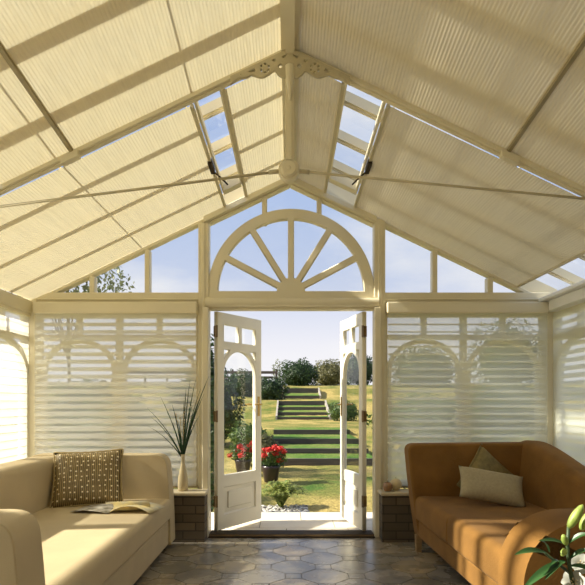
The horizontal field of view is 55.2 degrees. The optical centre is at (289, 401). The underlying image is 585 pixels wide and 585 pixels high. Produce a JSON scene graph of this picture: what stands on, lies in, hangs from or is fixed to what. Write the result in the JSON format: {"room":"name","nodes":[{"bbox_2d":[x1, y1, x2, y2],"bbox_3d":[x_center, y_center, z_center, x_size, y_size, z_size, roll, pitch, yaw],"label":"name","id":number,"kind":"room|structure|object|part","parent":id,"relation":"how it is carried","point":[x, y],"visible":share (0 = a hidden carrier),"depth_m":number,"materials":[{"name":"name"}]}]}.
{"room":"sunroom","nodes":[
{"label":"sunroom","id":0,"kind":"room"},
{"bbox_2d":[173,489,210,542],"bbox_3d":[-1.597,1.060,5.150,1.685,0.460,0.400,0,0,0],"label":"wall","id":1,"kind":"structure","parent":0,"point":[190,511],"depth_m":4.95,"materials":[{"name":"brick"}]},
{"bbox_2d":[173,489,208,495],"bbox_3d":[-1.570,0.812,5.022,1.660,0.035,0.195,0,0,0],"label":"trim","id":2,"kind":"structure","parent":1,"relation":"on","point":[190,492],"depth_m":4.93,"materials":[{"name":"stone"}]},
{"bbox_2d":[178,454,187,490],"bbox_3d":[-0.959,0.631,5.020,0.094,0.325,0.094,0,0,0],"label":"vase","id":3,"kind":"object","parent":2,"relation":"on","point":[182,478],"visible":1,"depth_m":4.99,"materials":[{"name":"beige ceramic"}]},
{"bbox_2d":[147,379,207,456],"bbox_3d":[-0.996,0.141,4.974,0.544,0.747,0.098,0,0,0],"label":"ornamental grass","id":4,"kind":"object","parent":3,"relation":"in","point":[183,443],"depth_m":5.00,"materials":[{"name":"green plant"}]},
{"bbox_2d":[23,179,556,537],"bbox_3d":[0.000,-0.504,5.230,5.000,3.487,0.240,0,0,0],"label":"wall","id":5,"kind":"structure","parent":0,"point":[341,200],"depth_m":5.18,"materials":[{"name":"beige paint"}]},
{"bbox_2d":[33,302,197,487],"bbox_3d":[-1.597,-0.064,5.150,1.494,1.702,0.090,0,0,0],"label":"window shade","id":6,"kind":"object","parent":5,"relation":"attached to","point":[100,366],"visible":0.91,"depth_m":5.12,"materials":[{"name":"beige fabric"}]},
{"bbox_3d":[-1.597,-0.863,5.150,1.494,0.105,0.090,0,0,0],"label":"head rail","id":7,"kind":"part","parent":6,"relation":"part of","materials":[{"name":"beige paint"}]},
{"bbox_2d":[196,314,197,487],"bbox_3d":[-1.225,-0.015,5.260,0.762,1.642,0.050,0,0,0],"label":"window","id":8,"kind":"structure","parent":5,"relation":"in","point":[196,314],"depth_m":5.24,"materials":[{"name":"beige paint"}]},
{"bbox_2d":[214,311,261,530],"bbox_3d":[-0.514,0.180,5.544,0.142,2.062,0.740,0,0,34],"label":"door","id":9,"kind":"structure","parent":5,"relation":"in","point":[237,496],"depth_m":5.47,"materials":[{"name":"paint"}]},
{"bbox_3d":[-0.507,0.940,5.555,0.040,0.290,0.525,0,0,34],"label":"panel","id":10,"kind":"part","parent":9,"relation":"part of","materials":[{"name":"paint"}]},
{"bbox_3d":[-0.332,0.045,5.731,0.049,0.200,0.126,0,0,34],"label":"handle","id":11,"kind":"part","parent":9,"relation":"part of","materials":[{"name":"gold metal"}]},
{"bbox_2d":[209,209,373,296],"bbox_3d":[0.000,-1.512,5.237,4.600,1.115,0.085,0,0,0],"label":"window","id":12,"kind":"structure","parent":5,"relation":"in","point":[290,286],"depth_m":5.20,"materials":[{"name":"beige paint"}]},
{"bbox_2d":[208,530,374,537],"bbox_3d":[0.014,1.234,5.215,1.522,0.032,0.230,0,0,0],"label":"threshold","id":13,"kind":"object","parent":5,"relation":"attached to","point":[213,532],"depth_m":5.19,"materials":[{"name":"wood"}]},
{"bbox_2d":[209,535,373,535],"bbox_3d":[0.014,1.224,5.130,1.504,0.016,0.016,0,0,0],"label":"trim","id":14,"kind":"structure","parent":5,"relation":"attached to","point":[209,535],"depth_m":5.12,"materials":[{"name":"brown metal"}]},
{"bbox_2d":[205,297,378,310],"bbox_3d":[0.019,-0.915,5.214,1.597,0.112,0.172,0,0,0],"label":"trim","id":15,"kind":"structure","parent":5,"relation":"attached to","point":[214,303],"depth_m":5.14,"materials":[{"name":"beige paint"}]},
{"bbox_2d":[337,312,366,530],"bbox_3d":[0.629,0.180,5.600,0.142,2.062,0.755,0,0,-12],"label":"door","id":16,"kind":"structure","parent":5,"relation":"in","point":[353,498],"depth_m":5.45,"materials":[{"name":"paint"}]},
{"bbox_3d":[0.627,0.940,5.612,0.040,0.290,0.540,0,0,-12],"label":"panel","id":17,"kind":"part","parent":16,"relation":"part of","materials":[{"name":"paint"}]},
{"bbox_2d":[385,314,387,481],"bbox_3d":[1.254,-0.015,5.260,0.754,1.642,0.050,0,0,0],"label":"window","id":18,"kind":"structure","parent":5,"relation":"in","point":[386,315],"depth_m":5.24,"materials":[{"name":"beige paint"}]},
{"bbox_2d":[386,302,548,487],"bbox_3d":[1.625,-0.064,5.150,1.476,1.702,0.090,0,0,0],"label":"window shade","id":19,"kind":"object","parent":5,"relation":"attached to","point":[458,371],"visible":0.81,"depth_m":5.12,"materials":[{"name":"beige fabric"}]},
{"bbox_3d":[1.625,-0.863,5.150,1.476,0.105,0.090,0,0,0],"label":"head rail","id":20,"kind":"part","parent":19,"relation":"part of","materials":[{"name":"beige metal"}]},
{"bbox_2d":[0,0,584,288],"bbox_3d":[0.000,-1.863,1.815,5.100,1.843,6.830,0,0,0],"label":"ceiling","id":21,"kind":"structure","parent":0,"point":[289,9],"depth_m":3.74,"materials":[{"name":"beige paint"}]},
{"bbox_2d":[0,41,72,183],"bbox_3d":[-1.485,-1.670,0.870,0.430,0.785,4.840,0,0,0],"label":"blind","id":22,"kind":"object","parent":21,"relation":"attached to","point":[28,141],"visible":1,"depth_m":3.01,"materials":[{"name":"fabric"}]},
{"bbox_2d":[0,104,225,299],"bbox_3d":[-1.494,-1.379,4.311,1.811,0.875,1.798,0,0,0],"label":"blind","id":23,"kind":"object","parent":21,"relation":"attached to","point":[45,247],"visible":0.95,"depth_m":4.15,"materials":[{"name":"fabric"}]},
{"bbox_3d":[-0.600,-1.806,4.311,0.022,0.022,1.798,0,0,0],"label":"rail","id":24,"kind":"part","parent":23,"relation":"part of","materials":[{"name":"paint"}]},
{"bbox_2d":[0,0,280,151],"bbox_3d":[-0.673,-2.057,0.870,1.246,1.182,4.840,0,0,0],"label":"blind","id":25,"kind":"object","parent":21,"relation":"attached to","point":[97,67],"visible":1,"depth_m":2.86,"materials":[{"name":"fabric"}]},
{"bbox_3d":[-1.285,-1.766,0.870,0.022,0.600,4.840,0,0,0],"label":"rail","id":26,"kind":"part","parent":25,"relation":"part of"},
{"bbox_2d":[194,90,241,194],"bbox_3d":[-0.513,-1.865,4.125,0.203,0.176,1.490,0,0,0],"label":"window","id":27,"kind":"structure","parent":21,"relation":"attached to","point":[229,185],"depth_m":4.24,"materials":[{"name":"beige paint"}]},
{"bbox_2d":[222,66,283,196],"bbox_3d":[-0.233,-1.979,4.311,0.366,0.181,1.798,0,0,0],"label":"blind","id":28,"kind":"object","parent":21,"relation":"attached to","point":[253,106],"visible":0.8,"depth_m":4.03,"materials":[{"name":"fabric"}]},
{"bbox_3d":[-0.405,-1.900,4.311,0.022,0.022,1.798,0,0,0],"label":"rail","id":29,"kind":"part","parent":28,"relation":"part of","materials":[{"name":"paint"}]},
{"bbox_2d":[0,50,584,207],"bbox_3d":[0.000,-1.504,3.300,4.840,1.218,0.110,0,0,0],"label":"roof truss","id":30,"kind":"object","parent":21,"relation":"attached to","point":[288,170],"visible":0.98,"depth_m":3.29,"materials":[{"name":"beige paint"}]},
{"bbox_3d":[-0.998,-1.252,3.320,1.906,0.262,0.028,0,0,0],"label":"tie rod","id":31,"kind":"part","parent":30,"relation":"part of","materials":[{"name":"paint"}]},
{"bbox_3d":[0.000,-1.742,3.298,0.059,0.645,0.104,0,0,0],"label":"king post","id":32,"kind":"part","parent":30,"relation":"part of","materials":[{"name":"beige paint"}]},
{"bbox_3d":[0.957,-1.283,3.320,1.848,0.198,0.028,0,0,0],"label":"tie rod","id":33,"kind":"part","parent":30,"relation":"part of","materials":[{"name":"paint"}]},
{"bbox_2d":[296,66,344,192],"bbox_3d":[0.193,-1.998,4.311,0.286,0.143,1.798,0,0,0],"label":"blind","id":34,"kind":"object","parent":21,"relation":"attached to","point":[319,106],"visible":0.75,"depth_m":4.03,"materials":[{"name":"fabric"}]},
{"bbox_3d":[0.325,-1.938,4.311,0.022,0.022,1.798,0,0,0],"label":"rail","id":35,"kind":"part","parent":34,"relation":"part of","materials":[{"name":"paint"}]},
{"bbox_2d":[329,83,385,194],"bbox_3d":[0.473,-1.884,4.125,0.283,0.215,1.490,0,0,0],"label":"window","id":36,"kind":"structure","parent":21,"relation":"attached to","point":[350,185],"depth_m":4.34,"materials":[{"name":"beige paint"}]},
{"bbox_2d":[299,0,584,151],"bbox_3d":[0.673,-2.057,0.870,1.246,1.182,4.840,0,0,0],"label":"blind","id":37,"kind":"object","parent":21,"relation":"attached to","point":[481,67],"visible":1,"depth_m":2.86,"materials":[{"name":"fabric"}]},
{"bbox_3d":[1.285,-1.766,0.870,0.022,0.600,4.840,0,0,0],"label":"rail","id":38,"kind":"part","parent":37,"relation":"part of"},
{"bbox_2d":[354,104,584,286],"bbox_3d":[1.360,-1.441,4.311,1.542,0.752,1.798,0,0,0],"label":"blind","id":39,"kind":"object","parent":21,"relation":"attached to","point":[519,239],"visible":0.93,"depth_m":4.09,"materials":[{"name":"fabric"}]},
{"bbox_3d":[0.600,-1.806,4.311,0.022,0.022,1.798,0,0,0],"label":"rail","id":40,"kind":"part","parent":39,"relation":"part of","materials":[{"name":"paint"}]},
{"bbox_3d":[2.120,-1.076,4.311,0.022,0.022,1.798,0,0,0],"label":"rail","id":41,"kind":"part","parent":39,"relation":"part of","materials":[{"name":"paint"}]},
{"bbox_2d":[507,35,584,186],"bbox_3d":[1.835,-1.502,0.870,1.130,1.121,4.840,0,0,0],"label":"blind","id":42,"kind":"object","parent":21,"relation":"attached to","point":[554,140],"visible":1,"depth_m":3.00,"materials":[{"name":"fabric"}]},
{"bbox_2d":[134,538,471,584],"bbox_3d":[0.000,1.300,1.800,5.000,0.120,7.000,0,0,0],"label":"floor","id":43,"kind":"structure","parent":0,"point":[214,561],"depth_m":4.28,"materials":[{"name":"tile"}]},
{"bbox_2d":[0,453,174,584],"bbox_3d":[-1.579,0.840,3.460,1.182,0.800,2.760,0,0,0],"label":"sofa","id":44,"kind":"object","parent":43,"relation":"on","point":[40,544],"visible":0.94,"depth_m":3.67,"materials":[{"name":"beige fabric"}]},
{"bbox_3d":[-1.575,0.815,2.195,1.170,0.750,0.230,0,0,0],"label":"armrest","id":45,"kind":"part","parent":44,"relation":"part of","materials":[{"name":"beige fabric"}]},
{"bbox_3d":[-2.015,0.815,3.525,0.309,0.730,2.550,0,0,0],"label":"backrest","id":46,"kind":"part","parent":44,"relation":"part of","materials":[{"name":"beige fabric"}]},
{"bbox_2d":[49,448,123,507],"bbox_3d":[-1.613,0.607,4.473,0.566,0.444,0.275,0,0,-12],"label":"cushion","id":47,"kind":"object","parent":44,"relation":"on","point":[92,477],"visible":0.96,"depth_m":4.41,"materials":[{"name":"brown fabric"}]},
{"bbox_3d":[-1.454,0.891,3.485,0.932,0.173,2.360,0,0,0],"label":"seat","id":48,"kind":"part","parent":44,"relation":"part of","materials":[{"name":"beige fabric"}]},
{"bbox_3d":[-1.575,0.815,4.750,1.170,0.750,0.180,0,0,0],"label":"armrest","id":49,"kind":"part","parent":44,"relation":"part of","materials":[{"name":"beige fabric"}]},
{"bbox_2d":[70,501,163,513],"bbox_3d":[-1.279,0.765,4.175,0.600,0.076,0.310,0,0,12],"label":"magazine","id":50,"kind":"object","parent":44,"relation":"on","point":[109,507],"visible":1,"depth_m":4.10,"materials":[{"name":"white paper"}]},
{"bbox_2d":[404,440,584,584],"bbox_3d":[1.583,0.780,3.679,1.168,0.921,2.160,0,0,-2],"label":"sofa","id":51,"kind":"object","parent":43,"relation":"on","point":[481,540],"visible":0.85,"depth_m":3.94,"materials":[{"name":"orange fabric"}]},
{"bbox_3d":[1.063,1.170,4.641,0.050,0.140,0.060,0,0,-2],"label":"leg","id":52,"kind":"part","parent":51,"relation":"part of","materials":[{"name":"brown wood"}]},
{"bbox_3d":[1.549,0.725,4.673,1.168,0.780,0.170,0,0,-2],"label":"armrest","id":53,"kind":"part","parent":51,"relation":"part of","materials":[{"name":"orange fabric"}]},
{"bbox_3d":[1.457,0.862,4.180,0.845,0.192,0.820,0,0,-2],"label":"seat","id":54,"kind":"part","parent":51,"relation":"part of","materials":[{"name":"orange fabric"}]},
{"bbox_2d":[456,443,512,487],"bbox_3d":[1.610,0.642,4.527,0.608,0.608,0.193,0,0,-6],"label":"cushion","id":55,"kind":"object","parent":51,"relation":"on","point":[483,459],"visible":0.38,"depth_m":4.52,"materials":[{"name":"brown fabric"}]},
{"bbox_3d":[1.487,0.857,3.323,0.845,0.202,0.885,0,0,-2],"label":"seat","id":56,"kind":"part","parent":51,"relation":"part of","materials":[{"name":"orange fabric"}]},
{"bbox_2d":[458,465,525,506],"bbox_3d":[1.522,0.638,4.224,0.528,0.300,0.204,0,0,3],"label":"cushion","id":57,"kind":"object","parent":51,"relation":"on","point":[477,484],"visible":1,"depth_m":4.16,"materials":[{"name":"beige fabric"}]},
{"bbox_3d":[1.610,0.828,2.744,1.079,0.563,0.290,0,0,-2],"label":"armrest","id":58,"kind":"part","parent":51,"relation":"part of","materials":[{"name":"orange fabric"}]},
{"bbox_3d":[2.024,0.715,3.789,0.280,0.791,1.930,0,0,-2],"label":"backrest","id":59,"kind":"part","parent":51,"relation":"part of","materials":[{"name":"orange fabric"}]},
{"bbox_2d":[515,504,584,584],"bbox_3d":[0.780,0.757,1.500,0.298,0.966,0.298,0,0,37],"label":"lily","id":60,"kind":"object","parent":43,"relation":"on","point":[576,561],"visible":1,"depth_m":1.49,"materials":[{"name":"plant"}]},
{"bbox_3d":[0.735,0.637,1.500,0.107,0.606,0.016,0,0,0],"label":"stem","id":61,"kind":"part","parent":60,"relation":"part of","materials":[{"name":"green plant"}]},
{"bbox_2d":[561,571,584,584],"bbox_3d":[0.755,0.478,1.490,0.063,0.053,0.031,0,0,22],"label":"flower","id":62,"kind":"object","parent":60,"relation":"on","point":[569,577],"depth_m":1.50,"materials":[{"name":"white plant"}]},
{"bbox_2d":[571,554,584,573],"bbox_3d":[0.786,0.436,1.509,0.059,0.051,0.027,0,0,15],"label":"flower","id":63,"kind":"object","parent":60,"relation":"on","point":[577,560],"depth_m":1.51,"materials":[{"name":"white plant"}]},
{"bbox_2d":[379,494,423,542],"bbox_3d":[1.637,1.060,5.150,1.645,0.460,0.400,0,0,0],"label":"wall","id":64,"kind":"structure","parent":0,"point":[395,515],"depth_m":4.95,"materials":[{"name":"brick"}]},
{"bbox_2d":[378,489,408,495],"bbox_3d":[1.610,0.812,5.022,1.620,0.035,0.195,0,0,0],"label":"trim","id":65,"kind":"structure","parent":64,"relation":"on","point":[401,492],"depth_m":4.93,"materials":[{"name":"stone"}]},
{"bbox_2d":[383,482,392,490],"bbox_3d":[0.869,0.748,4.985,0.088,0.092,0.088,0,0,0],"label":"ornament","id":66,"kind":"object","parent":65,"relation":"on","point":[387,486],"visible":1,"depth_m":4.95,"materials":[{"name":"brown ceramic"}]},
{"bbox_2d":[390,478,401,489],"bbox_3d":[0.953,0.736,5.045,0.108,0.119,0.108,0,0,0],"label":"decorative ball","id":67,"kind":"object","parent":65,"relation":"on","point":[396,483],"visible":0.91,"depth_m":5.01,"materials":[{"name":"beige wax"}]},
{"bbox_3d":[-2.505,0.000,-0.625,0.190,1.660,1.950,0,0,0],"label":"wall","id":68,"kind":"structure","parent":0,"visible":0},
{"bbox_2d":[0,303,30,463],"bbox_3d":[-2.440,-0.054,4.380,0.090,1.682,1.640,0,0,0],"label":"window shade","id":69,"kind":"object","parent":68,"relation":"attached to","point":[14,322],"visible":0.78,"depth_m":4.91,"materials":[{"name":"white fabric"}]},
{"bbox_3d":[-2.440,-0.843,4.380,0.090,0.105,1.640,0,0,0],"label":"head rail","id":70,"kind":"part","parent":69,"relation":"part of","materials":[{"name":"beige paint"}]},
{"bbox_2d":[0,289,31,312],"bbox_3d":[-2.467,-0.877,1.795,0.165,0.115,6.790,0,0,0],"label":"trim","id":71,"kind":"structure","parent":68,"relation":"attached to","point":[7,298],"depth_m":4.87,"materials":[{"name":"beige paint"}]},
{"bbox_3d":[2.525,0.000,-0.625,0.190,1.660,1.950,0,0,0],"label":"wall","id":72,"kind":"structure","parent":0,"visible":0},
{"bbox_2d":[539,280,584,311],"bbox_3d":[2.425,-0.897,1.795,0.250,0.125,6.790,0,0,0],"label":"trim","id":73,"kind":"structure","parent":72,"relation":"attached to","point":[574,294],"depth_m":4.77,"materials":[{"name":"white wood"}]},
{"bbox_2d":[553,303,584,465],"bbox_3d":[2.464,-0.017,4.000,0.062,1.607,2.388,0,0,0],"label":"window shade","id":74,"kind":"object","parent":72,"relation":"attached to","point":[569,323],"visible":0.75,"depth_m":4.87,"materials":[{"name":"fabric"}]},
{"label":"outside","id":75,"kind":"structure","parent":0,"visible":0},
{"bbox_2d":[174,385,407,511],"bbox_3d":[0.000,-0.296,31.500,120.000,3.367,123.000,0,0,0],"label":"lawn","id":76,"kind":"structure","parent":75,"point":[322,483],"depth_m":11.99,"materials":[{"name":"green plant"}]},
{"bbox_2d":[5,266,134,296],"bbox_3d":[-4.122,-0.719,10.239,2.419,4.354,2.039,0,0,0],"label":"tree","id":77,"kind":"object","parent":76,"relation":"on","point":[111,284],"visible":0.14,"depth_m":10.22,"materials":[{"name":"green plant"}]},
{"bbox_2d":[210,334,213,511],"bbox_3d":[-0.923,0.322,6.554,0.171,2.256,0.377,0,0,0],"label":"bush","id":78,"kind":"object","parent":76,"relation":"on","point":[211,339],"visible":0.48,"depth_m":6.48,"materials":[{"name":"green plant"}]},
{"bbox_2d":[210,367,246,445],"bbox_3d":[-2.378,0.230,15.533,2.362,2.631,2.050,0,0,0],"label":"bush","id":79,"kind":"object","parent":76,"relation":"on","point":[230,417],"visible":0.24,"depth_m":15.25,"materials":[{"name":"green plant"}]},
{"bbox_2d":[227,441,252,471],"bbox_3d":[-0.841,1.009,10.276,0.537,0.652,0.569,0,0,-42],"label":"pot","id":80,"kind":"object","parent":76,"relation":"on","point":[242,460],"visible":0.95,"depth_m":10.18,"materials":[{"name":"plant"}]},
{"bbox_3d":[-0.865,1.195,10.300,0.320,0.280,0.320,0,0,0],"label":"pot","id":81,"kind":"part","parent":80,"relation":"part of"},
{"bbox_2d":[228,368,252,396],"bbox_3d":[-3.196,-1.105,38.449,2.988,2.466,2.429,0,0,0],"label":"bush","id":82,"kind":"object","parent":76,"relation":"on","point":[245,381],"visible":0.31,"depth_m":37.74,"materials":[{"name":"green plant"}]},
{"bbox_2d":[210,369,277,382],"bbox_3d":[-6.650,-1.655,40.975,11.500,1.451,0.150,0,0,0],"label":"wooden fence","id":83,"kind":"object","parent":76,"relation":"on","point":[275,372],"visible":0.12,"depth_m":40.90,"materials":[{"name":"white wood"}]},
{"bbox_3d":[-6.650,-2.160,40.925,11.500,0.200,0.050,0,0,0],"label":"rail","id":84,"kind":"part","parent":83,"relation":"part of","materials":[{"name":"white wood"}]},
{"bbox_3d":[-6.650,-1.795,40.925,11.500,0.170,0.050,0,0,0],"label":"rail","id":85,"kind":"part","parent":83,"relation":"part of","materials":[{"name":"white wood"}]},
{"bbox_2d":[227,420,266,448],"bbox_3d":[-1.124,0.914,14.523,1.063,0.954,1.120,0,0,0],"label":"bush","id":86,"kind":"object","parent":76,"relation":"on","point":[242,434],"visible":0.41,"depth_m":14.21,"materials":[{"name":"green plant"}]},
{"bbox_2d":[250,432,278,471],"bbox_3d":[-0.513,1.058,11.198,0.719,0.917,0.800,0,0,0],"label":"bush","id":87,"kind":"object","parent":76,"relation":"on","point":[266,441],"visible":0.18,"depth_m":11.05,"materials":[{"name":"green plant"}]},
{"bbox_2d":[252,444,287,482],"bbox_3d":[-0.307,1.018,9.290,0.582,0.634,0.518,0,0,-28],"label":"pot","id":88,"kind":"object","parent":76,"relation":"on","point":[270,468],"visible":0.91,"depth_m":9.19,"materials":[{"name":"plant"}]},
{"bbox_3d":[-0.316,1.195,9.300,0.320,0.280,0.320,0,0,0],"label":"pot","id":89,"kind":"part","parent":88,"relation":"part of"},
{"bbox_2d":[251,376,289,399],"bbox_3d":[-1.231,-0.652,35.529,2.453,1.986,2.116,0,0,0],"label":"bush","id":90,"kind":"object","parent":76,"relation":"on","point":[270,389],"visible":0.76,"depth_m":34.99,"materials":[{"name":"green plant"}]},
{"bbox_2d":[271,359,285,380],"bbox_3d":[-0.956,-2.598,50.032,1.583,2.534,1.550,0,0,0],"label":"tree","id":91,"kind":"object","parent":76,"relation":"on","point":[273,368],"visible":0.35,"depth_m":50.04,"materials":[{"name":"green plant"}]},
{"bbox_2d":[261,504,309,512],"bbox_3d":[-0.243,1.325,6.754,0.972,0.042,0.854,0,0,0],"label":"pebbles","id":92,"kind":"object","parent":76,"relation":"on","point":[301,508],"visible":0.27,"depth_m":6.90,"materials":[{"name":"white gravel"}]},
{"bbox_2d":[261,480,309,507],"bbox_3d":[-0.115,1.153,7.060,0.743,0.374,0.711,0,0,0],"label":"shrub","id":93,"kind":"object","parent":92,"relation":"on","point":[279,491],"visible":0.98,"depth_m":6.97,"materials":[{"name":"green plant"}]},
{"bbox_2d":[211,512,371,529],"bbox_3d":[0.136,1.300,5.822,9.272,0.120,0.975,0,0,0],"label":"path","id":94,"kind":"structure","parent":76,"relation":"on","point":[268,520],"depth_m":5.77,"materials":[{"name":"stone"}]},
{"bbox_2d":[277,357,319,385],"bbox_3d":[0.680,-2.254,46.062,3.539,2.957,3.243,0,0,0],"label":"bush","id":95,"kind":"object","parent":76,"relation":"on","point":[297,374],"visible":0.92,"depth_m":45.25,"materials":[{"name":"green plant"}]},
{"bbox_2d":[282,388,320,398],"bbox_3d":[0.770,-0.488,38.560,2.560,1.047,3.320,0,0,0],"label":"steps","id":96,"kind":"structure","parent":76,"relation":"on","point":[292,393],"depth_m":38.51,"materials":[{"name":"green plant"}]},
{"bbox_2d":[275,400,330,419],"bbox_3d":[0.685,0.536,31.360,2.870,1.289,4.920,0,0,0],"label":"steps","id":97,"kind":"structure","parent":76,"relation":"on","point":[283,407],"depth_m":31.18,"materials":[{"name":"green plant"}]},
{"bbox_2d":[272,427,371,465],"bbox_3d":[0.680,1.241,15.410,2.400,0.775,6.820,0,0,0],"label":"steps","id":98,"kind":"structure","parent":76,"relation":"on","point":[305,446],"depth_m":14.26,"materials":[{"name":"green plant"}]},
{"bbox_2d":[312,358,352,384],"bbox_3d":[3.552,-2.393,50.036,4.243,3.148,3.250,0,0,0],"label":"bush","id":99,"kind":"object","parent":76,"relation":"on","point":[329,373],"visible":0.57,"depth_m":49.20,"materials":[{"name":"green plant"}]},
{"bbox_2d":[327,400,358,420],"bbox_3d":[2.649,0.432,27.536,1.782,1.280,1.368,0,0,0],"label":"bush","id":100,"kind":"object","parent":76,"relation":"on","point":[352,410],"visible":0.66,"depth_m":27.22,"materials":[{"name":"green plant"}]},
{"bbox_2d":[347,354,371,384],"bbox_3d":[6.576,-3.035,54.082,4.149,3.926,3.410,0,0,0],"label":"bush","id":101,"kind":"object","parent":76,"relation":"on","point":[353,363],"visible":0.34,"depth_m":53.16,"materials":[{"name":"green plant"}]},
{"bbox_2d":[366,413,371,425],"bbox_3d":[4.101,0.486,17.053,3.848,1.862,2.368,0,0,0],"label":"bush","id":102,"kind":"object","parent":76,"relation":"on","point":[368,416],"visible":0.02,"depth_m":17.11,"materials":[{"name":"green plant"}]}
]}

